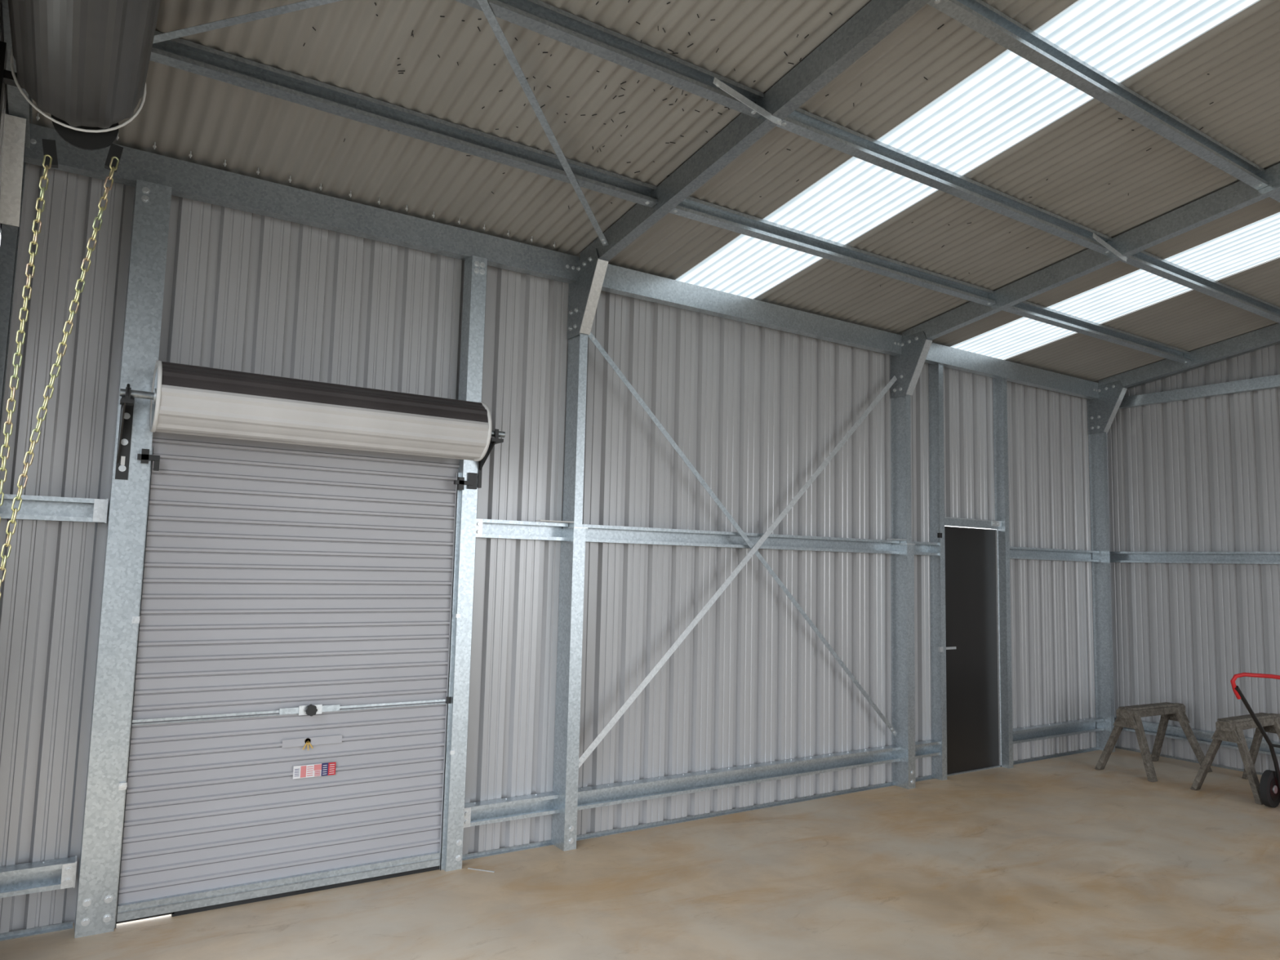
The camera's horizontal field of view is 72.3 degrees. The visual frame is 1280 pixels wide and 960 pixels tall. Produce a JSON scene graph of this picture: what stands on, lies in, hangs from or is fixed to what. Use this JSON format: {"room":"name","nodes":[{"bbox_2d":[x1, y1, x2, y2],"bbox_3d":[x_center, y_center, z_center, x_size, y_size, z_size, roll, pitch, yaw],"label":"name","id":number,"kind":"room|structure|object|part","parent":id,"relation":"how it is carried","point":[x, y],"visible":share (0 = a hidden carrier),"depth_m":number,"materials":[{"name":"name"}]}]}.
{"room":"farm building","nodes":[
{"label":"farm building","id":0,"kind":"room"},
{"bbox_2d":[0,0,8,193],"bbox_3d":[-0.270,-0.511,-0.137,0.034,4.278,9.494,5,-7,-33],"label":"wall","id":1,"kind":"structure","parent":0,"point":[2,31],"depth_m":3.57,"materials":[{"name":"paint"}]},
{"bbox_2d":[0,40,123,172],"bbox_3d":[-2.124,-1.335,3.210,0.410,0.423,0.220,5,-7,-33],"label":"brackets","id":2,"kind":"object","parent":1,"relation":"attached to","point":[81,140],"visible":0.38,"depth_m":3.19,"materials":[{"name":"metal"}]},
{"bbox_2d":[8,0,160,132],"bbox_3d":[-0.995,-1.597,1.619,0.418,0.418,3.773,5,-7,-33],"label":"drum","id":3,"kind":"object","parent":2,"relation":"attached to","point":[84,63],"visible":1,"depth_m":2.78,"materials":[{"name":"metal"}]},
{"bbox_3d":[-2.236,0.834,2.827,0.120,0.040,0.040,5,-7,-33],"label":"chain keeper","id":4,"kind":"object","parent":1,"relation":"attached to","visible":0},
{"bbox_2d":[0,154,119,599],"bbox_3d":[-2.065,-0.167,3.040,0.304,2.071,0.036,5,-7,-33],"label":"chain","id":5,"kind":"object","parent":4,"relation":"on","point":[113,169],"visible":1,"depth_m":3.04,"materials":[{"name":"yellow metal"}]},
{"bbox_2d":[0,162,1096,933],"bbox_3d":[0.858,0.502,6.254,8.980,3.550,0.034,5,-7,-33],"label":"wall","id":6,"kind":"structure","parent":0,"point":[756,411],"depth_m":5.51,"materials":[{"name":"metal"}]},
{"bbox_2d":[0,855,76,897],"bbox_3d":[-2.656,1.709,3.747,0.413,0.112,0.099,5,-7,-33],"label":"beam","id":7,"kind":"structure","parent":6,"relation":"attached to","point":[25,878],"depth_m":3.79,"materials":[{"name":"metal"}]},
{"bbox_2d":[0,493,108,523],"bbox_3d":[-2.616,0.127,3.902,0.418,0.112,0.099,5,-7,-33],"label":"beam","id":8,"kind":"structure","parent":6,"relation":"attached to","point":[40,508],"depth_m":3.92,"materials":[{"name":"metal"}]},
{"bbox_2d":[74,179,487,937],"bbox_3d":[-1.683,0.350,4.451,1.757,3.384,0.128,5,-7,-33],"label":"door frame","id":9,"kind":"structure","parent":6,"relation":"attached to","point":[101,834],"depth_m":4.02,"materials":[{"name":"metal"}]},
{"bbox_2d":[114,447,460,928],"bbox_3d":[-1.658,0.968,4.373,1.566,2.140,0.078,5,-7,-33],"label":"tracks","id":10,"kind":"object","parent":9,"relation":"attached to","point":[135,620],"visible":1,"depth_m":4.74,"materials":[{"name":"metal"}]},
{"bbox_2d":[117,431,459,904],"bbox_3d":[-1.681,0.835,4.427,1.565,2.244,0.018,5,-7,-33],"label":"curtain","id":11,"kind":"object","parent":10,"relation":"attached to","point":[277,575],"visible":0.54,"depth_m":4.37,"materials":[{"name":"paint"}]},
{"bbox_2d":[132,696,451,725],"bbox_3d":[-1.667,1.147,4.368,1.560,0.056,0.050,5,-7,-33],"label":"bar","id":12,"kind":"object","parent":11,"relation":"attached to","point":[311,709],"visible":0.97,"depth_m":4.35,"materials":[{"name":"metal"}]},
{"bbox_2d":[281,734,342,750],"bbox_3d":[-1.641,1.322,4.397,0.290,0.060,0.007,5,-7,-33],"label":"lock plate","id":13,"kind":"object","parent":11,"relation":"attached to","point":[304,742],"visible":1,"depth_m":4.40,"materials":[{"name":"paint"}]},
{"bbox_2d":[293,761,336,778],"bbox_3d":[-1.630,1.456,4.395,0.205,0.062,0.002,5,-7,-33],"label":"warning label","id":14,"kind":"object","parent":11,"relation":"attached to","point":[329,768],"visible":1,"depth_m":4.39,"materials":[{"name":"multicoloured paper"}]},
{"bbox_2d":[115,383,505,490],"bbox_3d":[-1.583,-0.147,4.421,1.830,0.411,0.320,5,-7,-33],"label":"brackets","id":15,"kind":"object","parent":6,"relation":"attached to","point":[126,402],"visible":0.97,"depth_m":3.99,"materials":[{"name":"metal"}]},
{"bbox_2d":[149,360,492,461],"bbox_3d":[-1.519,-0.317,4.333,1.556,0.320,0.320,5,-7,-33],"label":"drum","id":16,"kind":"object","parent":15,"relation":"attached to","point":[188,399],"visible":0.99,"depth_m":4.17,"materials":[{"name":"white metal"}]},
{"bbox_2d":[0,746,1099,941],"bbox_3d":[0.834,2.255,6.057,8.980,0.022,0.029,5,-7,-33],"label":"trim","id":17,"kind":"structure","parent":6,"relation":"attached to","point":[68,925],"depth_m":5.57,"materials":[{"name":"metal"}]},
{"bbox_2d":[463,717,1103,827],"bbox_3d":[1.695,2.089,6.597,6.458,0.112,0.099,5,-7,-33],"label":"beam","id":18,"kind":"structure","parent":6,"relation":"attached to","point":[607,794],"depth_m":5.82,"materials":[{"name":"metal"}]},
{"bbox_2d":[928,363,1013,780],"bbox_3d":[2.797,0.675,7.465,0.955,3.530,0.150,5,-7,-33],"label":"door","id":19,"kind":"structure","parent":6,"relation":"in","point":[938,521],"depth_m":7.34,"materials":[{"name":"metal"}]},
{"bbox_3d":[2.542,1.418,7.232,0.148,0.121,0.046,5,-7,-33],"label":"lever handle","id":20,"kind":"part","parent":19,"relation":"part of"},
{"bbox_2d":[944,526,999,773],"bbox_3d":[2.766,1.417,7.432,0.805,2.023,0.040,5,-7,-33],"label":"door leaf","id":21,"kind":"structure","parent":19,"relation":"attached to","point":[971,581],"depth_m":7.44,"materials":[{"name":"grey paint"}]},
{"bbox_2d":[0,747,1279,959],"bbox_3d":[3.443,2.006,2.116,9.050,0.120,9.574,5,-7,-33],"label":"floor","id":22,"kind":"structure","parent":0,"point":[1060,858],"depth_m":4.49,"materials":[{"name":"concrete"}]},
{"bbox_2d":[0,0,32,435],"bbox_3d":[-0.227,-0.505,-0.109,0.092,4.272,9.490,5,-7,-33],"label":"steel frame","id":23,"kind":"object","parent":22,"relation":"on","point":[19,112],"visible":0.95,"depth_m":3.76,"materials":[{"name":"grey metal"}]},
{"bbox_3d":[-2.716,-1.340,3.794,0.083,0.490,0.360,5,-7,-33],"label":"knee plate","id":24,"kind":"part","parent":23,"relation":"part of","materials":[{"name":"metal"}]},
{"bbox_2d":[116,851,440,924],"bbox_3d":[-1.702,1.991,4.305,1.565,0.088,0.036,5,-7,-33],"label":"rail","id":25,"kind":"object","parent":22,"relation":"on","point":[179,904],"visible":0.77,"depth_m":4.25,"materials":[{"name":"metal"}]},
{"bbox_2d":[467,867,494,872],"bbox_3d":[-0.852,2.091,4.700,0.156,0.004,0.007,0,-6,17],"label":"metal offcut","id":26,"kind":"object","parent":22,"relation":"on","point":[468,868],"visible":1,"depth_m":4.70,"materials":[{"name":"silver metal"}]},
{"bbox_2d":[551,0,930,851],"bbox_3d":[2.037,-0.307,1.374,0.434,4.272,9.490,5,-7,-33],"label":"steel frame","id":27,"kind":"object","parent":22,"relation":"on","point":[877,19],"visible":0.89,"depth_m":5.11,"materials":[{"name":"grey metal"}]},
{"bbox_2d":[152,0,342,43],"bbox_3d":[-0.485,-1.826,3.079,3.946,0.437,0.034,0,-6,12],"label":"strap","id":28,"kind":"object","parent":27,"relation":"attached to","point":[306,4],"visible":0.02,"depth_m":3.27,"materials":[{"name":"metal"}]},
{"bbox_2d":[477,0,608,245],"bbox_3d":[-0.590,-1.784,3.234,0.034,0.437,3.946,0,-6,12],"label":"strap","id":29,"kind":"object","parent":27,"relation":"attached to","point":[484,4],"visible":1,"depth_m":3.88,"materials":[{"name":"metal"}]},
{"bbox_2d":[536,520,573,523],"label":"plate","id":30,"kind":"object","parent":27,"relation":"attached to","point":[573,522],"depth_m":5.18,"materials":[{"name":"grey metal"}]},
{"bbox_3d":[-0.326,-1.131,5.360,0.083,0.490,0.360,5,-7,-33],"label":"knee plate","id":31,"kind":"part","parent":27,"relation":"part of","materials":[{"name":"metal"}]},
{"bbox_2d":[578,375,897,768],"bbox_3d":[0.838,0.428,6.066,2.878,2.749,0.008,5,-7,-34],"label":"strap","id":32,"kind":"object","parent":27,"relation":"attached to","point":[584,757],"visible":1,"depth_m":5.86,"materials":[{"name":"silver metal"}]},
{"bbox_2d":[587,331,897,736],"bbox_3d":[0.819,0.517,6.055,2.884,2.705,0.008,5,-7,-34],"label":"strap","id":33,"kind":"object","parent":27,"relation":"attached to","point":[591,335],"visible":1,"depth_m":5.95,"materials":[{"name":"metal"}]},
{"bbox_2d":[886,538,906,540],"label":"plate","id":34,"kind":"object","parent":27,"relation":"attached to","point":[886,539],"depth_m":6.82,"materials":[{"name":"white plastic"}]},
{"bbox_2d":[890,163,1279,789],"bbox_3d":[4.519,-0.090,3.000,0.434,4.272,9.490,5,-7,-33],"label":"steel frame","id":35,"kind":"object","parent":22,"relation":"on","point":[907,366],"visible":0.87,"depth_m":6.76,"materials":[{"name":"grey metal"}]},
{"bbox_2d":[24,123,1098,399],"bbox_3d":[0.853,-1.192,6.265,8.716,0.155,0.081,5,-7,-33],"label":"beam","id":36,"kind":"structure","parent":35,"relation":"attached to","point":[189,180],"depth_m":5.02,"materials":[{"name":"metal"}]},
{"bbox_2d":[149,30,1191,364],"bbox_3d":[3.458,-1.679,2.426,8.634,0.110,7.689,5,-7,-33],"label":"purlin","id":37,"kind":"structure","parent":35,"relation":"attached to","point":[178,53],"depth_m":4.41,"materials":[{"name":"metal"}]},
{"bbox_2d":[475,518,1099,561],"bbox_3d":[1.732,0.507,6.750,6.458,0.112,0.099,5,-7,-33],"label":"beam","id":38,"kind":"structure","parent":35,"relation":"attached to","point":[594,533],"depth_m":5.96,"materials":[{"name":"metal"}]},
{"bbox_2d":[454,0,1279,323],"bbox_3d":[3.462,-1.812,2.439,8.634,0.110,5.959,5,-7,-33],"label":"purlin","id":39,"kind":"structure","parent":35,"relation":"attached to","point":[540,17],"depth_m":4.30,"materials":[{"name":"metal"}]},
{"bbox_3d":[2.156,-0.914,6.986,0.083,0.490,0.360,5,-7,-33],"label":"knee plate","id":40,"kind":"part","parent":35,"relation":"part of","materials":[{"name":"metal"}]},
{"bbox_2d":[926,0,1279,202],"bbox_3d":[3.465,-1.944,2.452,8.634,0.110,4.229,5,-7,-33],"label":"purlin","id":41,"kind":"structure","parent":35,"relation":"attached to","point":[981,17],"depth_m":4.01,"materials":[{"name":"metal"}]},
{"bbox_2d":[1094,702,1212,782],"bbox_3d":[4.414,2.219,7.550,0.894,0.552,0.498,5,-6,-30],"label":"sawhorse","id":42,"kind":"object","parent":22,"relation":"on","point":[1129,717],"visible":0.92,"depth_m":7.49,"materials":[{"name":"wood"}]},
{"bbox_2d":[1087,323,1279,752],"bbox_3d":[7.048,0.131,4.656,0.092,4.272,9.490,5,-7,-33],"label":"steel frame","id":43,"kind":"object","parent":22,"relation":"on","point":[1102,411],"visible":0.88,"depth_m":8.43,"materials":[{"name":"grey metal"}]},
{"bbox_3d":[4.559,-0.704,8.559,0.083,0.490,0.360,5,-7,-33],"label":"knee plate","id":44,"kind":"part","parent":43,"relation":"part of","materials":[{"name":"metal"}]},
{"bbox_2d":[1190,712,1279,804],"bbox_3d":[4.835,2.159,6.933,0.894,0.572,0.498,5,-6,-31],"label":"sawhorse","id":45,"kind":"object","parent":22,"relation":"on","point":[1229,729],"visible":0.94,"depth_m":6.82,"materials":[{"name":"wood"}]},
{"bbox_2d":[1230,672,1279,808],"bbox_3d":[4.764,1.871,6.248,1.248,1.008,0.562,5,-7,-33],"label":"hand truck","id":46,"kind":"object","parent":22,"relation":"on","point":[1269,784],"depth_m":6.35,"materials":[{"name":"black metal"}]},
{"bbox_2d":[29,0,1279,382],"bbox_3d":[3.533,-1.953,2.498,9.180,0.756,9.600,5,-7,-33],"label":"ceiling","id":47,"kind":"structure","parent":0,"point":[353,48],"depth_m":4.31,"materials":[{"name":"paint"}]},
{"bbox_2d":[35,112,555,247],"bbox_3d":[-1.596,-1.518,4.601,2.598,0.035,0.015,5,-7,-33],"label":"screws","id":48,"kind":"object","parent":47,"relation":"attached to","point":[37,117],"visible":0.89,"depth_m":4.47,"materials":[{"name":"white metal"}]},
{"bbox_2d":[302,0,1213,286],"bbox_3d":[0.629,-1.746,4.208,4.897,0.379,2.443,5,-7,-33],"label":"screws","id":49,"kind":"structure","parent":47,"relation":"attached to","point":[628,0],"depth_m":3.95,"materials":[{"name":"black paint"}]},
{"bbox_2d":[676,0,1259,298],"bbox_3d":[1.798,-1.827,4.224,0.710,0.756,4.800,5,-7,-33],"label":"skylight","id":50,"kind":"object","parent":47,"relation":"attached to","point":[1010,99],"visible":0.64,"depth_m":4.38,"materials":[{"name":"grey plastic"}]},
{"bbox_2d":[951,212,1279,359],"bbox_3d":[4.217,-1.615,5.809,0.770,0.756,4.800,5,-7,-33],"label":"skylight","id":51,"kind":"object","parent":47,"relation":"attached to","point":[1247,246],"visible":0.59,"depth_m":6.55,"materials":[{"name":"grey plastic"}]},
{"bbox_2d":[1106,343,1279,775],"bbox_3d":[7.249,0.146,4.788,0.038,4.278,9.494,5,-7,-33],"label":"wall","id":52,"kind":"structure","parent":0,"point":[1202,474],"depth_m":7.99,"materials":[{"name":"metal"}]},
{"bbox_2d":[1109,551,1279,564],"bbox_3d":[7.179,0.443,4.747,0.085,0.105,9.344,5,-7,-33],"label":"beam","id":53,"kind":"structure","parent":52,"relation":"attached to","point":[1219,557],"depth_m":7.95,"materials":[{"name":"metal"}]},
{"bbox_2d":[1114,715,1279,756],"bbox_3d":[7.141,2.025,4.593,0.085,0.105,9.344,5,-7,-33],"label":"beam","id":54,"kind":"structure","parent":52,"relation":"attached to","point":[1202,736],"depth_m":7.85,"materials":[{"name":"metal"}]},
{"bbox_2d":[1118,341,1279,408],"bbox_3d":[7.260,-1.485,4.897,0.070,0.944,9.244,5,-7,-33],"label":"beam","id":55,"kind":"structure","parent":52,"relation":"attached to","point":[1272,381],"depth_m":8.00,"materials":[{"name":"metal"}]}
]}

